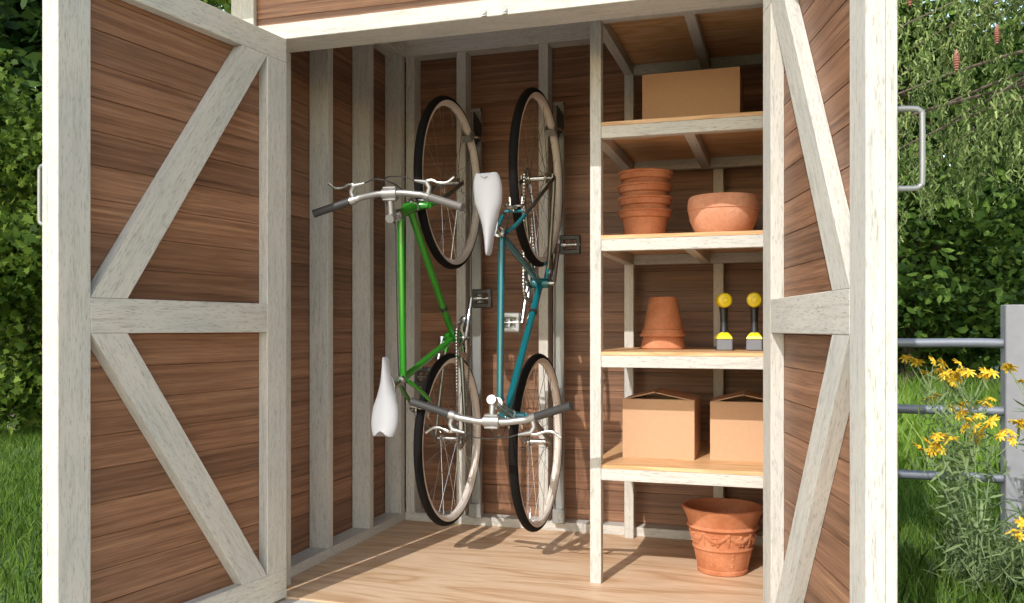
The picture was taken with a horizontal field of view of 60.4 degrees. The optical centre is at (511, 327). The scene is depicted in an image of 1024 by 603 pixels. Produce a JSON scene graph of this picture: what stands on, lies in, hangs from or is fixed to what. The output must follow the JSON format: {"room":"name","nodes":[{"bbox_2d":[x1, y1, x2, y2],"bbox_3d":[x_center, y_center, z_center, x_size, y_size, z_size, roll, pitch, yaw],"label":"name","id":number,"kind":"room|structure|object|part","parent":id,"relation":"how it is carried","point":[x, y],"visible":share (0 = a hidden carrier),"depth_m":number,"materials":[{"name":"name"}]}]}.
{"room":"backyard garden","nodes":[
{"label":"backyard garden","id":0,"kind":"room"},
{"bbox_2d":[291,41,405,577],"bbox_3d":[-0.684,-0.220,3.469,0.099,2.430,1.220,0,0,17],"label":"wall","id":1,"kind":"structure","parent":0,"point":[348,103],"depth_m":3.58,"materials":[{"name":"wood"}]},
{"bbox_3d":[-0.660,0.846,3.518,0.081,0.038,1.106,0,0,17],"label":"plate","id":2,"kind":"part","parent":1,"relation":"part of","materials":[{"name":"white wood"}]},
{"bbox_3d":[-0.660,-1.265,3.518,0.081,0.090,1.106,0,0,17],"label":"plate","id":3,"kind":"part","parent":1,"relation":"part of","materials":[{"name":"white wood"}]},
{"bbox_2d":[231,0,762,586],"bbox_3d":[-0.012,-0.215,2.662,1.900,2.420,0.142,0,0,17],"label":"door frame","id":4,"kind":"structure","parent":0,"point":[305,25],"depth_m":2.74,"materials":[{"name":"white wood"}]},
{"bbox_2d":[37,0,285,602],"bbox_3d":[-0.947,-0.032,2.474,0.117,1.785,0.828,0,0,25],"label":"door","id":5,"kind":"structure","parent":4,"relation":"in","point":[161,175],"depth_m":2.38,"materials":[{"name":"brown wood"}]},
{"bbox_3d":[-1.133,-0.325,2.144,0.062,0.170,0.026,0,0,25],"label":"handle","id":6,"kind":"part","parent":5,"relation":"part of","materials":[{"name":"metal"}]},
{"bbox_3d":[-0.933,-0.039,2.463,0.012,1.638,0.658,0,0,25],"label":"panel","id":7,"kind":"part","parent":5,"relation":"part of","materials":[{"name":"brown wood"}]},
{"bbox_3d":[-0.912,-0.031,2.453,0.035,0.088,0.638,0,0,25],"label":"rail","id":8,"kind":"part","parent":5,"relation":"part of","materials":[{"name":"white wood"}]},
{"bbox_3d":[-0.912,-0.886,2.453,0.035,0.076,0.820,0,0,25],"label":"rail","id":9,"kind":"part","parent":5,"relation":"part of","materials":[{"name":"white wood"}]},
{"bbox_3d":[-0.912,0.816,2.453,0.035,0.091,0.820,0,0,25],"label":"rail","id":10,"kind":"part","parent":5,"relation":"part of","materials":[{"name":"white wood"}]},
{"bbox_3d":[-0.875,-1.196,2.872,0.085,0.438,0.019,0,0,17],"label":"corner trim","id":11,"kind":"part","parent":4,"relation":"part of","materials":[{"name":"white wood"}]},
{"bbox_2d":[273,598,323,602],"bbox_3d":[-0.035,0.943,2.588,1.904,0.145,0.054,0,0,17],"label":"trim","id":12,"kind":"structure","parent":4,"relation":"attached to","point":[283,600],"depth_m":2.80,"materials":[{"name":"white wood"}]},
{"bbox_2d":[763,0,925,602],"bbox_3d":[0.712,-0.032,1.973,0.117,1.785,0.828,0,0,4],"label":"door","id":13,"kind":"structure","parent":4,"relation":"in","point":[831,108],"depth_m":1.86,"materials":[{"name":"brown wood"}]},
{"bbox_3d":[0.671,-0.886,1.971,0.035,0.076,0.820,0,0,4],"label":"rail","id":14,"kind":"part","parent":13,"relation":"part of","materials":[{"name":"white wood"}]},
{"bbox_3d":[0.671,-0.031,1.971,0.035,0.088,0.638,0,0,4],"label":"rail","id":15,"kind":"part","parent":13,"relation":"part of","materials":[{"name":"white wood"}]},
{"bbox_3d":[0.695,-0.039,1.970,0.012,1.638,0.658,0,0,4],"label":"panel","id":16,"kind":"part","parent":13,"relation":"part of","materials":[{"name":"brown wood"}]},
{"bbox_3d":[0.717,-0.325,1.594,0.062,0.170,0.026,0,0,4],"label":"handle","id":17,"kind":"part","parent":13,"relation":"part of","materials":[{"name":"metal"}]},
{"bbox_2d":[285,520,762,602],"bbox_3d":[0.157,0.875,3.207,1.844,0.020,1.240,0,0,17],"label":"floor","id":18,"kind":"structure","parent":0,"point":[409,561],"depth_m":3.13,"materials":[{"name":"brown wood"}]},
{"bbox_2d":[590,3,762,583],"bbox_3d":[0.683,-0.114,3.225,0.658,1.958,0.706,0,0,17],"label":"shelving unit","id":19,"kind":"object","parent":18,"relation":"on","point":[731,36],"visible":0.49,"depth_m":3.00,"materials":[{"name":"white wood"}]},
{"bbox_3d":[0.288,-0.108,2.998,0.038,1.946,0.038,0,0,17],"label":"post","id":20,"kind":"part","parent":19,"relation":"part of","materials":[{"name":"white wood"}]},
{"bbox_3d":[0.486,-0.108,3.636,0.038,1.946,0.038,0,0,17],"label":"post","id":21,"kind":"part","parent":19,"relation":"part of","materials":[{"name":"white wood"}]},
{"bbox_2d":[617,207,672,234],"bbox_3d":[0.497,-0.376,3.290,0.205,0.125,0.205,0,0,17],"label":"terracotta pot","id":22,"kind":"object","parent":19,"relation":"on","point":[638,220],"visible":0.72,"depth_m":3.22,"materials":[{"name":"orange ceramic"}]},
{"bbox_2d":[618,194,672,208],"bbox_3d":[0.498,-0.424,3.290,0.205,0.125,0.205,0,0,33],"label":"terracotta pot","id":23,"kind":"object","parent":22,"relation":"on","point":[638,200],"visible":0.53,"depth_m":3.21,"materials":[{"name":"orange ceramic"}]},
{"bbox_2d":[617,181,672,195],"bbox_3d":[0.496,-0.471,3.291,0.205,0.125,0.205,0,0,-42],"label":"terracotta pot","id":24,"kind":"object","parent":23,"relation":"on","point":[637,187],"visible":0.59,"depth_m":3.21,"materials":[{"name":"orange ceramic"}]},
{"bbox_2d":[618,168,672,182],"bbox_3d":[0.499,-0.519,3.290,0.205,0.125,0.205,0,0,-26],"label":"terracotta pot","id":25,"kind":"object","parent":24,"relation":"on","point":[637,174],"visible":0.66,"depth_m":3.21,"materials":[{"name":"orange ceramic"}]},
{"bbox_2d":[623,388,700,459],"bbox_3d":[0.550,0.343,3.219,0.252,0.236,0.235,0,0,17],"label":"cardboard box","id":26,"kind":"object","parent":19,"relation":"on","point":[667,425],"visible":1,"depth_m":3.11,"materials":[{"name":"brown cardboard"}]},
{"bbox_2d":[640,337,685,348],"bbox_3d":[0.576,-0.011,3.355,0.174,0.180,0.174,0,0,-6],"label":"terracotta pot","id":27,"kind":"object","parent":19,"relation":"on","point":[647,342],"visible":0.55,"depth_m":3.29,"materials":[{"name":"orange ceramic"}]},
{"bbox_2d":[640,297,686,336],"bbox_3d":[0.576,-0.043,3.355,0.176,0.150,0.176,0,0,27],"label":"terracotta pot","id":28,"kind":"object","parent":27,"relation":"on","point":[663,319],"visible":1,"depth_m":3.30,"materials":[{"name":"orange ceramic"}]},
{"bbox_2d":[642,67,742,118],"bbox_3d":[0.669,-0.803,3.237,0.340,0.217,0.260,0,0,17],"label":"cardboard box","id":29,"kind":"object","parent":19,"relation":"on","point":[718,90],"visible":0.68,"depth_m":3.11,"materials":[{"name":"brown cardboard"}]},
{"bbox_2d":[687,192,759,231],"bbox_3d":[0.749,-0.389,3.118,0.250,0.150,0.250,0,0,17],"label":"bowl planter","id":30,"kind":"object","parent":19,"relation":"on","point":[720,211],"visible":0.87,"depth_m":3.02,"materials":[{"name":"ceramic"}]},
{"bbox_2d":[714,293,732,349],"bbox_3d":[0.764,-0.023,3.191,0.057,0.204,0.196,0,0,8],"label":"cordless drill","id":31,"kind":"object","parent":19,"relation":"on","point":[723,341],"visible":1,"depth_m":3.11,"materials":[{"name":"yellow plastic"}]},
{"bbox_2d":[710,390,762,461],"bbox_3d":[0.851,0.346,3.162,0.254,0.231,0.235,0,0,17],"label":"cardboard box","id":32,"kind":"object","parent":19,"relation":"on","point":[736,423],"visible":0.63,"depth_m":3.06,"materials":[{"name":"brown cardboard"}]},
{"bbox_2d":[746,292,762,350],"bbox_3d":[0.871,-0.023,3.159,0.057,0.204,0.196,0,0,16],"label":"cordless drill","id":33,"kind":"object","parent":19,"relation":"on","point":[754,300],"visible":1,"depth_m":3.08,"materials":[{"name":"yellow plastic"}]},
{"bbox_2d":[682,498,762,576],"bbox_3d":[0.750,0.748,3.136,0.284,0.232,0.284,0,0,20],"label":"pot","id":34,"kind":"object","parent":18,"relation":"on","point":[722,531],"visible":1,"depth_m":3.05,"materials":[{"name":"ceramic"}]},
{"bbox_2d":[405,21,762,544],"bbox_3d":[0.329,-0.220,3.759,1.834,2.430,0.096,0,0,17],"label":"wall","id":35,"kind":"structure","parent":0,"point":[487,71],"depth_m":3.82,"materials":[{"name":"wood"}]},
{"bbox_2d":[461,108,483,517],"bbox_3d":[-0.171,-0.065,3.759,0.076,1.780,0.196,0,0,17],"label":"bike rack","id":36,"kind":"object","parent":35,"relation":"attached to","point":[476,507],"visible":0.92,"depth_m":3.84,"materials":[{"name":"wood"}]},
{"bbox_2d":[312,95,492,525],"bbox_3d":[-0.288,-0.067,3.357,0.554,1.695,0.976,0,0,17],"label":"bicycle","id":37,"kind":"object","parent":36,"relation":"hanging from","point":[385,413],"visible":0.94,"depth_m":3.26,"materials":[{"name":"green metal"}]},
{"bbox_3d":[-0.585,-0.488,3.013,0.107,0.028,0.010,0,0,19],"label":"lever blade","id":38,"kind":"part","parent":37,"relation":"part of","materials":[{"name":"silver metal"}]},
{"bbox_3d":[-0.527,-0.457,2.998,0.061,0.077,0.032,0,0,17],"label":"lever","id":39,"kind":"part","parent":37,"relation":"part of","materials":[{"name":"silver metal"}]},
{"bbox_3d":[-0.406,-0.414,2.979,0.052,0.124,0.070,0,0,17],"label":"stem","id":40,"kind":"part","parent":37,"relation":"part of","materials":[{"name":"silver metal"}]},
{"bbox_2d":[394,209,402,220],"bbox_3d":[-0.395,-0.386,3.014,0.041,0.043,0.024,0,0,17],"label":"headset","id":41,"kind":"object","parent":37,"relation":"on","point":[399,212],"depth_m":3.01,"materials":[{"name":"silver metal"}]},
{"bbox_3d":[-0.399,0.192,3.001,0.044,0.058,0.123,0,0,17],"label":"seat post","id":42,"kind":"part","parent":37,"relation":"part of","materials":[{"name":"silver metal"}]},
{"bbox_2d":[411,201,419,212],"bbox_3d":[-0.350,-0.434,3.157,0.041,0.043,0.024,0,0,17],"label":"headset","id":43,"kind":"object","parent":37,"relation":"on","point":[416,203],"depth_m":3.15,"materials":[{"name":"silver metal"}]},
{"bbox_3d":[-0.294,-0.457,2.926,0.061,0.077,0.032,0,0,17],"label":"lever","id":44,"kind":"part","parent":37,"relation":"part of","materials":[{"name":"silver metal"}]},
{"bbox_3d":[-0.311,-0.084,3.283,0.096,0.730,0.560,0,0,17],"label":"frame","id":45,"kind":"part","parent":37,"relation":"part of","materials":[{"name":"green metal"}]},
{"bbox_3d":[-0.238,-0.488,2.906,0.107,0.028,0.010,0,0,15],"label":"lever blade","id":46,"kind":"part","parent":37,"relation":"part of","materials":[{"name":"silver metal"}]},
{"bbox_3d":[-0.192,0.217,3.518,0.009,0.531,0.174,0,0,17],"label":"chain","id":47,"kind":"part","parent":37,"relation":"part of","materials":[{"name":"silver metal"}]},
{"bbox_3d":[0.326,-1.265,3.751,1.664,0.090,0.078,0,0,17],"label":"plate","id":48,"kind":"part","parent":35,"relation":"part of","materials":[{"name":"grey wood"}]},
{"bbox_2d":[545,102,565,523],"bbox_3d":[0.181,-0.065,3.650,0.062,1.780,0.196,0,0,17],"label":"bike rack","id":49,"kind":"object","parent":35,"relation":"attached to","point":[559,510],"visible":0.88,"depth_m":3.73,"materials":[{"name":"wood"}]},
{"bbox_2d":[409,87,580,531],"bbox_3d":[0.057,-0.069,3.250,0.554,1.695,0.976,0,0,17],"label":"bicycle","id":50,"kind":"object","parent":49,"relation":"hanging from","point":[487,187],"visible":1,"depth_m":3.16,"materials":[{"name":"teal metal"}]},
{"bbox_3d":[-0.240,0.339,2.906,0.107,0.028,0.010,0,0,19],"label":"lever blade","id":51,"kind":"part","parent":50,"relation":"part of","materials":[{"name":"silver metal"}]},
{"bbox_3d":[-0.182,0.308,2.891,0.061,0.077,0.032,0,0,17],"label":"lever","id":52,"kind":"part","parent":50,"relation":"part of","materials":[{"name":"silver metal"}]},
{"bbox_3d":[-0.061,0.272,2.872,0.052,0.111,0.070,0,0,17],"label":"stem","id":53,"kind":"part","parent":50,"relation":"part of","materials":[{"name":"silver metal"}]},
{"bbox_2d":[496,397,502,409],"bbox_3d":[-0.050,0.250,2.908,0.041,0.043,0.024,0,0,17],"label":"headset","id":54,"kind":"object","parent":50,"relation":"on","point":[499,406],"depth_m":2.90,"materials":[{"name":"silver metal"}]},
{"bbox_3d":[-0.054,-0.328,2.894,0.044,0.058,0.123,0,0,17],"label":"seat post","id":55,"kind":"part","parent":50,"relation":"part of","materials":[{"name":"silver metal"}]},
{"bbox_3d":[0.033,-0.052,3.175,0.096,0.730,0.560,0,0,17],"label":"frame","id":56,"kind":"part","parent":50,"relation":"part of","materials":[{"name":"teal metal"}]},
{"bbox_3d":[0.050,0.308,2.819,0.061,0.077,0.032,0,0,17],"label":"lever","id":57,"kind":"part","parent":50,"relation":"part of","materials":[{"name":"silver metal"}]},
{"bbox_3d":[0.069,-0.353,3.437,0.009,0.531,0.174,0,0,17],"label":"chain","id":58,"kind":"part","parent":50,"relation":"part of","materials":[{"name":"silver metal"}]},
{"bbox_3d":[0.107,0.339,2.799,0.107,0.028,0.010,0,0,15],"label":"lever blade","id":59,"kind":"part","parent":50,"relation":"part of","materials":[{"name":"silver metal"}]},
{"bbox_3d":[0.326,0.846,3.751,1.664,0.038,0.078,0,0,17],"label":"plate","id":60,"kind":"part","parent":35,"relation":"part of","materials":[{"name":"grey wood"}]},
{"label":"outside","id":61,"kind":"structure","parent":0,"visible":0},
{"bbox_2d":[0,356,1021,602],"bbox_3d":[2.383,1.017,14.432,60.000,0.060,60.000,0,0,17],"label":"ground","id":62,"kind":"structure","parent":61,"point":[996,367],"depth_m":4.13,"materials":[{"name":"plant"}]},
{"bbox_2d":[0,49,41,435],"bbox_3d":[-4.844,-0.886,8.439,3.591,3.912,3.655,0,0,25],"label":"hedge","id":63,"kind":"object","parent":62,"relation":"on","point":[20,132],"visible":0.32,"depth_m":7.84,"materials":[{"name":"green plant"}]},
{"bbox_2d":[0,410,41,602],"bbox_3d":[-4.104,0.974,7.287,2.111,0.102,10.212,0,0,-36],"label":"grass","id":64,"kind":"structure","parent":62,"relation":"on","point":[19,438],"depth_m":4.69,"materials":[{"name":"green plant"}]},
{"bbox_2d":[0,0,41,320],"bbox_3d":[-7.595,-2.738,13.838,7.626,7.613,5.113,0,0,29],"label":"shade tree","id":65,"kind":"object","parent":62,"relation":"on","point":[20,20],"visible":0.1,"depth_m":12.30,"materials":[{"name":"green plant"}]},
{"bbox_2d":[200,0,230,13],"bbox_3d":[-3.655,-2.241,11.136,3.700,6.617,3.886,0,0,-37],"label":"maple tree","id":66,"kind":"object","parent":62,"relation":"on","point":[226,4],"visible":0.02,"depth_m":10.34,"materials":[{"name":"green plant"}]},
{"bbox_2d":[898,371,999,485],"bbox_3d":[5.457,0.773,8.185,5.055,0.504,6.886,0,0,17],"label":"meadow grass","id":67,"kind":"structure","parent":62,"relation":"on","point":[911,429],"depth_m":6.60,"materials":[{"name":"green plant"}]},
{"bbox_2d":[899,355,999,575],"bbox_3d":[1.763,0.566,3.566,0.373,0.918,0.228,0,0,17],"label":"wildflower","id":68,"kind":"object","parent":62,"relation":"on","point":[955,379],"visible":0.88,"depth_m":3.53,"materials":[{"name":"green plant"}]},
{"bbox_2d":[898,14,1021,374],"bbox_3d":[8.522,-3.237,19.703,9.770,8.667,6.034,0,0,7],"label":"shade tree","id":69,"kind":"object","parent":62,"relation":"on","point":[946,166],"visible":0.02,"depth_m":18.72,"materials":[{"name":"green plant"}]},
{"bbox_2d":[898,0,1023,390],"bbox_3d":[5.383,-2.114,11.977,4.210,6.367,4.952,0,0,-43],"label":"hedge","id":70,"kind":"object","parent":62,"relation":"on","point":[973,311],"visible":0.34,"depth_m":11.26,"materials":[{"name":"green plant"}]},
{"bbox_2d":[898,0,1023,244],"bbox_3d":[4.839,-2.710,5.839,5.779,7.550,4.914,0,0,-10],"label":"spruce tree","id":71,"kind":"object","parent":62,"relation":"on","point":[1006,118],"visible":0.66,"depth_m":6.21,"materials":[{"name":"green plant"}]},
{"bbox_2d":[898,466,1023,602],"bbox_3d":[2.502,0.965,3.620,2.261,0.120,4.714,0,0,23],"label":"grass","id":72,"kind":"structure","parent":62,"relation":"on","point":[904,496],"depth_m":3.85,"materials":[{"name":"green plant"}]},
{"bbox_2d":[898,305,1023,545],"bbox_3d":[3.183,0.480,3.713,3.480,1.170,0.104,0,0,17],"label":"fence","id":73,"kind":"object","parent":62,"relation":"on","point":[1010,343],"visible":0.49,"depth_m":3.96,"materials":[{"name":"grey metal"}]},
{"bbox_3d":[3.221,0.685,3.702,3.401,0.046,0.045,0,0,17],"label":"rail","id":74,"kind":"part","parent":73,"relation":"part of","materials":[{"name":"grey metal"}]},
{"bbox_3d":[3.221,0.379,3.702,3.401,0.046,0.045,0,0,17],"label":"rail","id":75,"kind":"part","parent":73,"relation":"part of","materials":[{"name":"grey metal"}]},
{"bbox_3d":[3.221,0.069,3.702,3.401,0.046,0.045,0,0,17],"label":"rail","id":76,"kind":"part","parent":73,"relation":"part of","materials":[{"name":"grey metal"}]},
{"bbox_3d":[2.286,0.480,3.992,0.105,1.170,0.104,0,0,17],"label":"post","id":77,"kind":"part","parent":73,"relation":"part of","materials":[{"name":"grey metal"}]},
{"bbox_2d":[903,484,1023,602],"bbox_3d":[1.979,0.821,3.396,0.953,0.502,1.063,0,0,17],"label":"undergrowth","id":78,"kind":"object","parent":62,"relation":"on","point":[998,561],"visible":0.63,"depth_m":3.35,"materials":[{"name":"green plant"}]},
{"bbox_2d":[908,409,1019,596],"bbox_3d":[1.711,0.664,3.337,0.406,0.724,0.206,0,0,17],"label":"wildflower","id":79,"kind":"object","parent":62,"relation":"on","point":[932,450],"visible":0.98,"depth_m":3.33,"materials":[{"name":"green plant"}]},
{"bbox_2d":[908,1,1023,295],"bbox_3d":[10.014,-3.058,14.525,6.944,8.253,4.737,0,0,25],"label":"shade tree","id":80,"kind":"object","parent":62,"relation":"on","point":[1013,219],"visible":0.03,"depth_m":14.52,"materials":[{"name":"green plant"}]},
{"bbox_2d":[999,516,1023,602],"bbox_3d":[1.856,0.855,3.136,0.230,0.366,0.210,0,0,17],"label":"wildflower","id":81,"kind":"object","parent":62,"relation":"on","point":[1020,521],"visible":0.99,"depth_m":3.13,"materials":[{"name":"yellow plant"}]},
{"bbox_2d":[1001,362,1023,563],"bbox_3d":[2.063,0.550,3.363,0.331,0.951,0.217,0,0,17],"label":"wildflower","id":82,"kind":"object","parent":62,"relation":"on","point":[1007,367],"visible":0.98,"depth_m":3.43,"materials":[{"name":"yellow plant"}]}
]}

